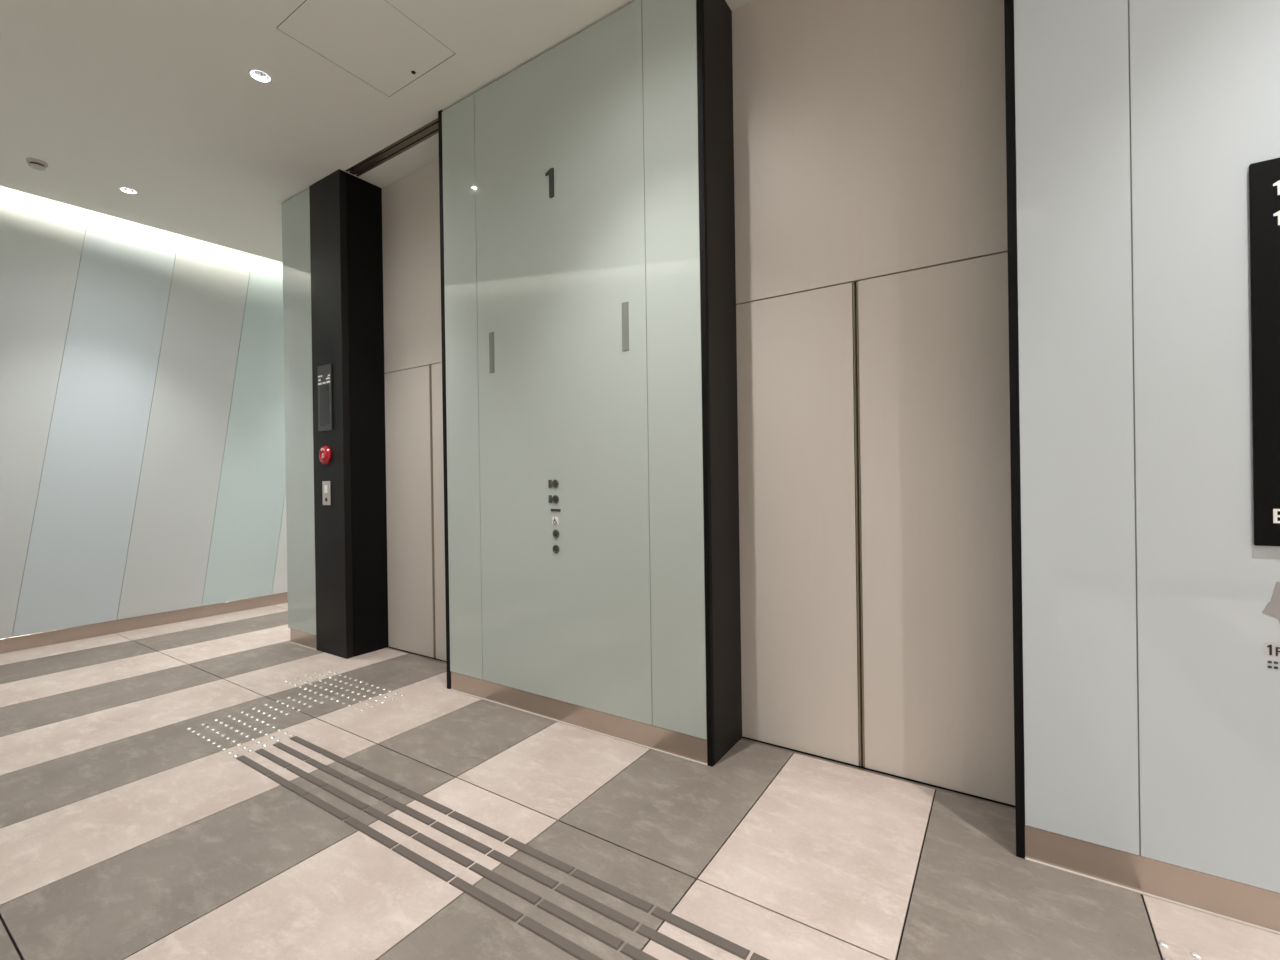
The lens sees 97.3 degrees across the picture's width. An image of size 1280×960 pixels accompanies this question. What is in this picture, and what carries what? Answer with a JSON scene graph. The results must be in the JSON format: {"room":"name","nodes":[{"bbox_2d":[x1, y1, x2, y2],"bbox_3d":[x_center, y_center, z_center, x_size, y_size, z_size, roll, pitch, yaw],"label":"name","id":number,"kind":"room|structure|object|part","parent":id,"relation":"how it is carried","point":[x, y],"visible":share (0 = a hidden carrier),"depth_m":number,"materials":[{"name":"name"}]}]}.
{"room":"elevator lobby","nodes":[
{"label":"elevator lobby","id":0,"kind":"room"},
{"bbox_2d":[0,186,287,638],"bbox_3d":[-4.159,-0.676,6.014,0.100,4.080,5.300,-1,0,33],"label":"wall","id":1,"kind":"structure","parent":0,"point":[143,460],"depth_m":5.15,"materials":[{"name":"paint"}]},
{"bbox_3d":[-5.109,-0.680,4.484,0.012,3.882,1.166,-1,0,33],"label":"glass panel","id":2,"kind":"part","parent":1,"relation":"part of","materials":[{"name":"white glass"}]},
{"bbox_3d":[-4.761,-0.685,5.016,0.012,3.882,1.166,-1,0,33],"label":"glass panel","id":3,"kind":"part","parent":1,"relation":"part of","materials":[{"name":"white glass"}]},
{"bbox_2d":[0,592,287,653],"bbox_3d":[-4.037,1.304,6.075,0.016,0.116,4.900,-1,0,33],"label":"baseboard","id":4,"kind":"structure","parent":1,"relation":"attached to","point":[10,644],"depth_m":5.15,"materials":[{"name":"brown metal"}]},
{"bbox_3d":[-4.412,-0.691,5.548,0.012,3.882,1.166,-1,0,33],"label":"glass panel","id":5,"kind":"part","parent":1,"relation":"part of","materials":[{"name":"white glass"}]},
{"bbox_3d":[-4.064,-0.697,6.080,0.012,3.882,1.166,-1,0,33],"label":"glass panel","id":6,"kind":"part","parent":1,"relation":"part of","materials":[{"name":"white glass"}]},
{"bbox_3d":[-3.715,-0.703,6.612,0.012,3.882,1.166,-1,0,33],"label":"glass panel","id":7,"kind":"part","parent":1,"relation":"part of","materials":[{"name":"white glass"}]},
{"bbox_2d":[0,0,753,261],"bbox_3d":[-0.847,-2.369,0.897,10.745,0.060,10.000,-1,0,33],"label":"ceiling","id":8,"kind":"structure","parent":0,"point":[160,100],"depth_m":3.43,"materials":[{"name":"paint"}]},
{"bbox_2d":[26,158,47,170],"bbox_3d":[-4.343,-2.268,4.059,0.110,0.046,0.110,-1,0,33],"label":"smoke detector","id":9,"kind":"object","parent":8,"relation":"attached to","point":[34,163],"visible":1,"depth_m":4.04,"materials":[{"name":"white plastic"}]},
{"bbox_2d":[118,186,137,193],"bbox_3d":[-4.054,-2.332,4.463,0.116,0.078,0.116,-1,0,33],"label":"recessed light","id":10,"kind":"object","parent":8,"relation":"in","point":[122,188],"visible":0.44,"depth_m":4.49,"materials":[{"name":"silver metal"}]},
{"bbox_2d":[248,68,271,82],"bbox_3d":[-2.181,-2.358,3.235,0.116,0.078,0.116,-1,0,33],"label":"recessed light","id":11,"kind":"object","parent":8,"relation":"in","point":[259,75],"visible":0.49,"depth_m":3.26,"materials":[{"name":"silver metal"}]},
{"bbox_2d":[276,0,454,96],"bbox_3d":[-1.444,-2.371,2.997,0.659,0.084,0.676,-1,0,33],"label":"access hatch","id":12,"kind":"object","parent":8,"relation":"attached to","point":[373,41],"visible":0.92,"depth_m":2.99,"materials":[{"name":"paint"}]},
{"bbox_2d":[345,118,437,176],"bbox_3d":[-1.713,-2.361,3.965,1.150,0.055,0.107,-1,0,33],"label":"track","id":13,"kind":"object","parent":8,"relation":"attached to","point":[430,129],"visible":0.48,"depth_m":3.97,"materials":[{"name":"metal"}]},
{"bbox_2d":[0,602,1279,959],"bbox_3d":[-0.864,1.382,0.949,11.117,0.120,10.200,-1,0,33],"label":"floor","id":14,"kind":"structure","parent":0,"point":[126,834],"depth_m":2.08,"materials":[{"name":"tile"}]},
{"bbox_2d":[186,669,403,757],"bbox_3d":[-2.082,1.334,3.340,0.918,0.006,0.916,-1,0,33],"label":"studs","id":15,"kind":"object","parent":14,"relation":"on","point":[269,724],"visible":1,"depth_m":3.28,"materials":[{"name":"metal"}]},
{"bbox_2d":[309,169,388,658],"bbox_3d":[-2.300,-0.492,4.475,0.432,3.659,0.361,-1,0,33],"label":"pillar","id":16,"kind":"structure","parent":14,"relation":"on","point":[346,249],"depth_m":4.33,"materials":[{"name":"black metal"}]},
{"bbox_2d":[317,364,332,431],"bbox_3d":[-2.422,-0.630,4.330,0.192,0.504,0.012,-1,0,33],"label":"panel","id":17,"kind":"object","parent":16,"relation":"attached to","point":[325,420],"visible":1,"depth_m":4.32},
{"bbox_2d":[319,446,330,464],"bbox_3d":[-2.422,-0.190,4.323,0.144,0.144,0.033,-1,0,33],"label":"fire alarm","id":18,"kind":"object","parent":16,"relation":"attached to","point":[325,452],"visible":1,"depth_m":4.30,"materials":[{"name":"red plastic"}]},
{"bbox_2d":[322,481,330,504],"bbox_3d":[-2.412,0.101,4.332,0.110,0.184,0.012,-1,0,33],"label":"switch plate","id":19,"kind":"object","parent":16,"relation":"attached to","point":[326,485],"visible":1,"depth_m":4.32,"materials":[{"name":"metal"}]},
{"bbox_2d":[236,736,768,959],"bbox_3d":[-0.422,1.311,1.871,3.441,0.005,0.274,-1,0,33],"label":"strip","id":20,"kind":"object","parent":14,"relation":"on","point":[561,942],"visible":1,"depth_m":1.90,"materials":[{"name":"plastic"}]},
{"bbox_2d":[1158,941,1201,959],"bbox_3d":[1.579,1.283,0.941,0.918,0.006,0.916,-1,0,33],"label":"studs","id":21,"kind":"object","parent":14,"relation":"on","point":[1164,944],"visible":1,"depth_m":1.53,"materials":[{"name":"metal"}]},
{"bbox_2d":[282,0,1279,892],"bbox_3d":[1.027,-0.538,2.343,9.238,3.660,0.440,-1,0,33],"label":"wall","id":22,"kind":"structure","parent":0,"point":[1151,695],"depth_m":1.88,"materials":[{"name":"grey paint"}]},
{"bbox_3d":[-2.764,-0.536,4.576,0.449,3.530,0.020,-1,0,33],"label":"glass panel","id":23,"kind":"part","parent":22,"relation":"part of","materials":[{"name":"glass"}]},
{"bbox_2d":[290,628,315,649],"bbox_3d":[-2.726,1.287,4.568,0.423,0.114,0.027,-1,0,33],"label":"baseboard","id":24,"kind":"structure","parent":22,"relation":"attached to","point":[304,639],"depth_m":4.56,"materials":[{"name":"brown metal"}]},
{"bbox_2d":[382,160,445,662],"bbox_3d":[-1.531,-0.501,4.203,1.194,3.661,0.112,-1,0,33],"label":"door","id":25,"kind":"structure","parent":22,"relation":"in","point":[410,204],"depth_m":4.28,"materials":[{"name":"beige metal"}]},
{"bbox_3d":[-1.784,0.237,4.355,0.582,2.175,0.030,-1,0,33],"label":"panel","id":26,"kind":"part","parent":25,"relation":"part of","materials":[{"name":"beige metal"}]},
{"bbox_3d":[-1.557,-1.595,4.186,1.190,1.472,0.030,-1,0,33],"label":"transom panel","id":27,"kind":"part","parent":25,"relation":"part of","materials":[{"name":"beige metal"}]},
{"bbox_3d":[-1.530,1.328,4.165,1.152,0.003,0.016,-1,0,33],"label":"sill","id":28,"kind":"part","parent":25,"relation":"part of","materials":[{"name":"metal"}]},
{"bbox_3d":[-1.276,0.230,4.021,0.582,2.175,0.030,-1,0,33],"label":"panel","id":29,"kind":"part","parent":25,"relation":"part of","materials":[{"name":"beige metal"}]},
{"bbox_2d":[438,110,450,688],"bbox_3d":[-1.234,-0.506,3.573,0.033,3.659,0.021,-1,0,33],"label":"trim","id":30,"kind":"structure","parent":22,"relation":"attached to","point":[440,111],"depth_m":3.56,"materials":[{"name":"black metal"}]},
{"bbox_3d":[-1.094,-0.559,3.482,0.298,3.530,0.020,-1,0,33],"label":"glass panel","id":31,"kind":"part","parent":22,"relation":"part of","materials":[{"name":"glass"}]},
{"bbox_2d":[489,332,494,372],"bbox_3d":[-0.874,-0.751,3.322,0.040,0.240,0.004,-1,0,33],"label":"lantern","id":32,"kind":"object","parent":22,"relation":"attached to","point":[491,334],"visible":1,"depth_m":3.32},
{"bbox_2d":[545,167,553,197],"bbox_3d":[-0.490,-1.609,3.059,0.058,0.157,0.007,-1,0,33],"label":"number","id":33,"kind":"object","parent":22,"relation":"attached to","point":[550,172],"depth_m":3.05,"materials":[{"name":"metal"}]},
{"bbox_2d":[548,479,558,487],"bbox_3d":[-0.472,0.020,3.064,0.074,0.047,0.008,-1,0,33],"label":"button","id":34,"kind":"object","parent":22,"relation":"attached to","point":[554,483],"visible":1,"depth_m":3.06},
{"bbox_2d":[548,495,558,502],"bbox_3d":[-0.471,0.104,3.064,0.074,0.047,0.008,-1,0,33],"label":"button","id":35,"kind":"object","parent":22,"relation":"attached to","point":[555,498],"visible":1,"depth_m":3.06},
{"bbox_2d":[552,517,557,524],"bbox_3d":[-0.461,0.222,3.062,0.042,0.041,0.004,-1,0,33],"label":"sign","id":36,"kind":"object","parent":22,"relation":"attached to","point":[554,519],"visible":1,"depth_m":3.06,"materials":[{"name":"white plastic"}]},
{"bbox_2d":[553,529,558,537],"bbox_3d":[-0.458,0.292,3.058,0.047,0.047,0.008,-1,0,33],"label":"button","id":37,"kind":"object","parent":22,"relation":"attached to","point":[555,532],"visible":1,"depth_m":3.05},
{"bbox_2d":[553,545,558,552],"bbox_3d":[-0.457,0.375,3.058,0.047,0.047,0.008,-1,0,33],"label":"button","id":38,"kind":"object","parent":22,"relation":"attached to","point":[555,547],"visible":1,"depth_m":3.05,"materials":[{"name":"black plastic"}]},
{"bbox_3d":[-0.465,-0.568,3.069,1.200,3.530,0.020,-1,0,33],"label":"glass panel","id":39,"kind":"part","parent":22,"relation":"part of","materials":[{"name":"glass"}]},
{"bbox_2d":[449,671,706,765],"bbox_3d":[-0.442,1.256,3.071,1.801,0.114,0.027,-1,0,33],"label":"baseboard","id":40,"kind":"structure","parent":22,"relation":"attached to","point":[684,746],"depth_m":2.95,"materials":[{"name":"brown metal"}]},
{"bbox_2d":[622,302,628,350],"bbox_3d":[-0.073,-0.762,2.797,0.040,0.240,0.004,-1,0,33],"label":"lantern","id":41,"kind":"object","parent":22,"relation":"attached to","point":[625,310],"visible":1,"depth_m":2.79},
{"bbox_3d":[0.162,-0.577,2.658,0.291,3.530,0.020,-1,0,33],"label":"glass panel","id":42,"kind":"part","parent":22,"relation":"part of","materials":[{"name":"glass"}]},
{"bbox_2d":[696,0,713,766],"bbox_3d":[0.297,-0.528,2.570,0.026,3.659,0.021,-1,0,33],"label":"trim","id":43,"kind":"structure","parent":22,"relation":"attached to","point":[699,3],"depth_m":2.56,"materials":[{"name":"black metal"}]},
{"bbox_2d":[703,0,742,764],"bbox_3d":[0.399,-0.529,2.720,0.020,3.659,0.338,-1,0,33],"label":"trim","id":44,"kind":"structure","parent":22,"relation":"attached to","point":[718,65],"depth_m":2.70,"materials":[{"name":"black metal"}]},
{"bbox_2d":[732,0,1014,809],"bbox_3d":[0.987,-0.536,2.553,1.186,3.661,0.112,-1,0,33],"label":"door","id":45,"kind":"structure","parent":22,"relation":"in","point":[871,251],"depth_m":2.48,"materials":[{"name":"beige metal"}]},
{"bbox_3d":[0.735,0.202,2.704,0.578,2.175,0.030,-1,0,33],"label":"panel","id":46,"kind":"part","parent":45,"relation":"part of","materials":[{"name":"beige metal"}]},
{"bbox_3d":[0.960,-1.630,2.536,1.182,1.472,0.030,-1,0,33],"label":"transom panel","id":47,"kind":"part","parent":45,"relation":"part of","materials":[{"name":"beige metal"}]},
{"bbox_3d":[0.987,1.293,2.515,1.144,0.003,0.016,-1,0,33],"label":"sill","id":48,"kind":"part","parent":45,"relation":"part of","materials":[{"name":"metal"}]},
{"bbox_3d":[1.240,0.195,2.373,0.578,2.175,0.030,-1,0,33],"label":"panel","id":49,"kind":"part","parent":45,"relation":"part of","materials":[{"name":"beige metal"}]},
{"bbox_2d":[1004,0,1024,858],"bbox_3d":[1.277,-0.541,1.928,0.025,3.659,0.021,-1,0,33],"label":"trim","id":50,"kind":"structure","parent":22,"relation":"attached to","point":[1008,4],"depth_m":1.92,"materials":[{"name":"black metal"}]},
{"bbox_3d":[1.411,-0.594,1.840,0.293,3.530,0.020,-1,0,33],"label":"glass panel","id":51,"kind":"part","parent":22,"relation":"part of","materials":[{"name":"white glass"}]},
{"bbox_2d":[1025,825,1279,934],"bbox_3d":[3.056,1.207,0.778,4.170,0.114,0.027,-1,0,33],"label":"baseboard","id":52,"kind":"structure","parent":22,"relation":"attached to","point":[1252,906],"depth_m":1.73,"materials":[{"name":"brown metal"}]},
{"bbox_3d":[2.037,-0.603,1.429,1.196,3.530,0.020,-1,0,33],"label":"glass panel","id":53,"kind":"part","parent":22,"relation":"part of","materials":[{"name":"white glass"}]},
{"bbox_2d":[1249,157,1279,545],"bbox_3d":[1.925,-0.358,1.486,0.434,1.084,0.012,-1,0,33],"label":"sign","id":54,"kind":"object","parent":22,"relation":"attached to","point":[1264,176],"visible":1,"depth_m":1.58,"materials":[{"name":"black plastic"}]},
{"bbox_2d":[1262,582,1279,622],"bbox_3d":[1.812,0.350,1.574,0.103,0.127,0.001,-1,0,33],"label":"sticker","id":55,"kind":"object","parent":22,"relation":"attached to","point":[1272,608],"visible":1,"depth_m":1.59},
{"bbox_2d":[1263,642,1279,668],"bbox_3d":[1.815,0.496,1.574,0.102,0.073,0.001,-1,0,33],"label":"notice","id":56,"kind":"object","parent":22,"relation":"attached to","point":[1269,649],"visible":1,"depth_m":1.59,"materials":[{"name":"white plastic"}]},
{"bbox_2d":[1268,661,1277,668],"bbox_3d":[1.798,0.522,1.585,0.044,0.021,0.001,-1,0,33],"label":"print","id":57,"kind":"object","parent":56,"relation":"attached to","point":[1275,662],"depth_m":1.59}
]}

